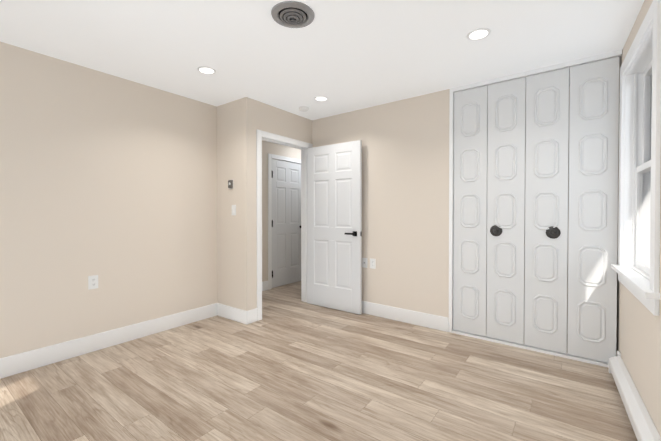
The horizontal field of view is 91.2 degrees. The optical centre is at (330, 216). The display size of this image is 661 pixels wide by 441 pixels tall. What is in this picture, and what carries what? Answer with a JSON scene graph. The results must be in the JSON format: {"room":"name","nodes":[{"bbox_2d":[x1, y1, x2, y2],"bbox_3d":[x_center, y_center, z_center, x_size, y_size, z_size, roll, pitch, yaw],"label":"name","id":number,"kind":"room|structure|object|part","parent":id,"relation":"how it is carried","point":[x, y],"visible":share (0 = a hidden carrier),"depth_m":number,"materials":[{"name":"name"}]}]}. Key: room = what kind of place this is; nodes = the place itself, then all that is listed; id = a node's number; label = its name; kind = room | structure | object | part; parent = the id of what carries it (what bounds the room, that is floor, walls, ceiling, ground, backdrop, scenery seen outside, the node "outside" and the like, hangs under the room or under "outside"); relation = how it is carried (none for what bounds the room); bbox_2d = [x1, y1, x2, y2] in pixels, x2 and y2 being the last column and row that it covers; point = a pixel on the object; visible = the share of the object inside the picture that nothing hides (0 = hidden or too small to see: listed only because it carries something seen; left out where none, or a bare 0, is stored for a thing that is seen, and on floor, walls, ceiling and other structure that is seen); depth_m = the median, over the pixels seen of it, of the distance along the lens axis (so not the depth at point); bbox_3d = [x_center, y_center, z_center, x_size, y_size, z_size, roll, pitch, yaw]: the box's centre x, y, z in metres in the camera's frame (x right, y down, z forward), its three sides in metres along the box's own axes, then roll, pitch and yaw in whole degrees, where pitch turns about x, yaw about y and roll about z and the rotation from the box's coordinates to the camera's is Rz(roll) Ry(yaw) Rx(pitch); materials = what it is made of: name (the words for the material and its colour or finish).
{"room":"empty bedroom","nodes":[
{"label":"empty bedroom","id":0,"kind":"room"},
{"bbox_2d":[0,42,217,357],"bbox_3d":[-2.603,-0.041,2.162,0.120,2.440,4.130,1,1,37],"label":"wall","id":1,"kind":"structure","parent":0,"point":[109,180],"depth_m":2.82,"materials":[{"name":"beige paint"}]},
{"bbox_2d":[88,275,97,289],"bbox_3d":[-2.054,0.571,2.802,0.008,0.116,0.072,1,1,37],"label":"electrical outlet","id":2,"kind":"object","parent":1,"relation":"attached to","point":[93,282],"visible":1,"depth_m":2.80,"materials":[{"name":"white plastic"}]},
{"bbox_2d":[0,303,216,378],"bbox_3d":[-2.518,1.106,2.178,0.014,0.145,3.996,1,1,37],"label":"baseboard","id":3,"kind":"structure","parent":1,"relation":"attached to","point":[27,361],"depth_m":2.81,"materials":[{"name":"white wood"}]},
{"bbox_2d":[217,97,255,310],"bbox_3d":[-1.310,-0.061,3.849,1.110,2.440,0.120,1,1,37],"label":"wall","id":4,"kind":"structure","parent":0,"point":[236,264],"depth_m":3.57,"materials":[{"name":"beige paint"}]},
{"bbox_2d":[228,180,232,188],"bbox_3d":[-1.118,-0.359,3.613,0.072,0.096,0.024,1,1,37],"label":"thermostat","id":5,"kind":"object","parent":4,"relation":"attached to","point":[230,184],"visible":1,"depth_m":3.60,"materials":[{"name":"white plastic"}]},
{"bbox_2d":[217,303,247,324],"bbox_3d":[-1.111,1.089,3.632,0.544,0.145,0.014,1,1,37],"label":"baseboard","id":6,"kind":"structure","parent":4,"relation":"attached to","point":[233,313],"depth_m":3.61,"materials":[{"name":"white wood"}]},
{"bbox_2d":[232,205,235,214],"bbox_3d":[-1.078,-0.069,3.594,0.072,0.116,0.013,1,1,37],"label":"light switch","id":7,"kind":"object","parent":4,"relation":"attached to","point":[233,209],"visible":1,"depth_m":3.59,"materials":[{"name":"white plastic"}]},
{"bbox_2d":[255,100,259,307],"bbox_3d":[-0.857,-0.059,3.628,0.120,2.440,0.065,1,1,37],"label":"wall","id":8,"kind":"structure","parent":0,"point":[257,114],"depth_m":3.58,"materials":[{"name":"beige paint"}]},
{"bbox_2d":[248,308,256,323],"bbox_3d":[-0.854,1.090,3.534,0.014,0.145,0.135,1,1,37],"label":"baseboard","id":9,"kind":"structure","parent":8,"relation":"attached to","point":[252,315],"depth_m":3.53,"materials":[{"name":"white wood"}]},
{"bbox_2d":[262,140,300,281],"bbox_3d":[-1.095,-0.075,4.971,0.120,2.440,1.940,1,1,37],"label":"wall","id":10,"kind":"structure","parent":0,"point":[265,148],"depth_m":5.01,"materials":[{"name":"beige paint"}]},
{"bbox_2d":[262,281,268,290],"bbox_3d":[-1.294,1.077,4.603,0.014,0.145,1.090,1,1,37],"label":"baseboard","id":11,"kind":"structure","parent":10,"relation":"attached to","point":[265,285],"depth_m":4.99,"materials":[{"name":"white wood"}]},
{"bbox_2d":[268,153,300,289],"bbox_3d":[-0.701,0.080,5.390,0.016,2.120,0.900,1,1,37],"label":"door frame","id":12,"kind":"structure","parent":10,"relation":"attached to","point":[278,157],"depth_m":5.05,"materials":[{"name":"white wood"}]},
{"bbox_2d":[271,159,300,287],"bbox_3d":[-0.700,0.113,5.382,0.100,2.038,0.767,1,1,37],"label":"hall door","id":13,"kind":"structure","parent":10,"relation":"in","point":[286,222],"depth_m":5.36,"materials":[{"name":"white wood"}]},
{"bbox_2d":[260,102,309,142],"bbox_3d":[-0.582,-1.098,3.987,0.120,0.370,0.860,1,1,37],"label":"wall","id":14,"kind":"structure","parent":0,"point":[278,121],"depth_m":3.91,"materials":[{"name":"beige paint"}]},
{"bbox_2d":[256,129,312,320],"bbox_3d":[-0.582,0.097,4.002,0.152,2.120,0.960,1,1,37],"label":"door frame","id":15,"kind":"structure","parent":14,"relation":"attached to","point":[260,134],"depth_m":3.85,"materials":[{"name":"white wood"}]},
{"bbox_2d":[307,140,361,314],"bbox_3d":[0.026,0.129,4.031,0.827,2.038,0.135,1,1,37],"label":"room door","id":16,"kind":"structure","parent":15,"relation":"attached to","point":[334,226],"depth_m":3.99,"materials":[{"name":"white wood"}]},
{"bbox_2d":[0,281,637,440],"bbox_3d":[-0.233,1.207,2.294,5.050,0.060,7.500,1,1,37],"label":"floor","id":17,"kind":"structure","parent":0,"point":[290,366],"depth_m":2.21,"materials":[{"name":"brown wood"}]},
{"bbox_2d":[608,356,660,440],"bbox_3d":[1.818,1.116,1.961,0.118,0.130,1.132,1,1,37],"label":"heater","id":18,"kind":"object","parent":17,"relation":"on","point":[643,425],"visible":1,"depth_m":1.85,"materials":[{"name":"white metal"}]},
{"bbox_2d":[0,0,643,119],"bbox_3d":[-0.233,-1.302,2.264,5.050,0.080,7.500,1,1,37],"label":"ceiling","id":19,"kind":"structure","parent":0,"point":[344,56],"depth_m":2.35,"materials":[{"name":"white paint"}]},
{"bbox_2d":[197,66,215,74],"bbox_3d":[-1.076,-1.266,2.812,0.156,0.006,0.156,1,1,37],"label":"recessed light","id":20,"kind":"object","parent":19,"relation":"in","point":[206,70],"visible":1,"depth_m":2.81,"materials":[{"name":"white"}]},
{"bbox_2d":[271,1,314,27],"bbox_3d":[-0.235,-1.243,2.023,0.270,0.034,0.270,1,1,37],"label":"ceiling vent","id":21,"kind":"object","parent":19,"relation":"in","point":[292,14],"visible":1,"depth_m":1.99,"materials":[{"name":"grey metal"}]},
{"bbox_2d":[299,106,308,111],"bbox_3d":[-0.315,-1.263,3.815,0.120,0.037,0.120,1,1,37],"label":"smoke detector","id":22,"kind":"object","parent":19,"relation":"attached to","point":[303,108],"visible":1,"depth_m":3.78,"materials":[{"name":"white plastic"}]},
{"bbox_2d":[314,96,327,100],"bbox_3d":[-0.100,-1.275,3.510,0.156,0.006,0.156,1,1,37],"label":"recessed light","id":23,"kind":"object","parent":19,"relation":"in","point":[320,98],"visible":1,"depth_m":3.50,"materials":[{"name":"white"}]},
{"bbox_2d":[466,28,490,40],"bbox_3d":[1.026,-1.259,2.241,0.156,0.006,0.156,1,1,37],"label":"recessed light","id":24,"kind":"object","parent":19,"relation":"in","point":[478,34],"visible":1,"depth_m":2.24,"materials":[{"name":"white"}]},
{"bbox_2d":[310,89,449,317],"bbox_3d":[0.462,-0.062,3.872,1.950,2.440,0.177,1,1,37],"label":"wall","id":25,"kind":"structure","parent":0,"point":[405,193],"depth_m":3.54,"materials":[{"name":"beige paint"}]},
{"bbox_2d":[362,258,366,267],"bbox_3d":[0.406,0.553,3.851,0.072,0.116,0.018,1,1,37],"label":"outlet","id":26,"kind":"object","parent":25,"relation":"attached to","point":[364,262],"visible":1,"depth_m":3.85,"materials":[{"name":"white plastic"}]},
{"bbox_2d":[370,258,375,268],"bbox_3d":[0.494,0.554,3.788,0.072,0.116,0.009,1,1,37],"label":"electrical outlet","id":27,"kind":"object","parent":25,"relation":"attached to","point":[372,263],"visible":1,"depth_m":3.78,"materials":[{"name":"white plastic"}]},
{"bbox_2d":[362,301,448,331],"bbox_3d":[0.476,1.087,3.805,1.797,0.145,0.046,1,1,37],"label":"baseboard","id":28,"kind":"structure","parent":25,"relation":"attached to","point":[437,322],"depth_m":3.52,"materials":[{"name":"white wood"}]},
{"bbox_2d":[448,49,621,367],"bbox_3d":[1.714,-0.049,2.873,1.285,2.439,0.085,1,1,37],"label":"trim","id":29,"kind":"structure","parent":25,"relation":"attached to","point":[599,57],"depth_m":3.06,"materials":[{"name":"white wood"}]},
{"bbox_2d":[453,56,618,362],"bbox_3d":[1.726,-0.043,2.869,1.232,2.370,0.060,1,1,37],"label":"closet doors","id":30,"kind":"structure","parent":25,"relation":"in","point":[500,128],"depth_m":2.79,"materials":[{"name":"white paint"}]},
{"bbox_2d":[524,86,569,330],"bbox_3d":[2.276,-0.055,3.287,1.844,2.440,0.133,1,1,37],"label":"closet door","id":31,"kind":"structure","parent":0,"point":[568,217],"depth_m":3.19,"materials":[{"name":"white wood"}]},
{"bbox_2d":[616,0,660,436],"bbox_3d":[0.972,-0.021,0.491,0.418,2.440,6.161,1,1,37],"label":"wall","id":32,"kind":"structure","parent":0,"point":[638,338],"depth_m":1.90,"materials":[{"name":"beige paint"}]},
{"bbox_2d":[611,0,660,315],"bbox_3d":[1.942,-0.309,1.972,0.255,1.591,1.064,1,1,37],"label":"window","id":33,"kind":"structure","parent":32,"relation":"in","point":[641,286],"depth_m":2.26,"materials":[{"name":"white wood"}]},
{"bbox_3d":[1.971,-0.326,1.955,0.113,1.375,0.842,1,1,37],"label":"window sash","id":34,"kind":"part","parent":33,"relation":"part of","materials":[{"name":"white wood"}]}
]}

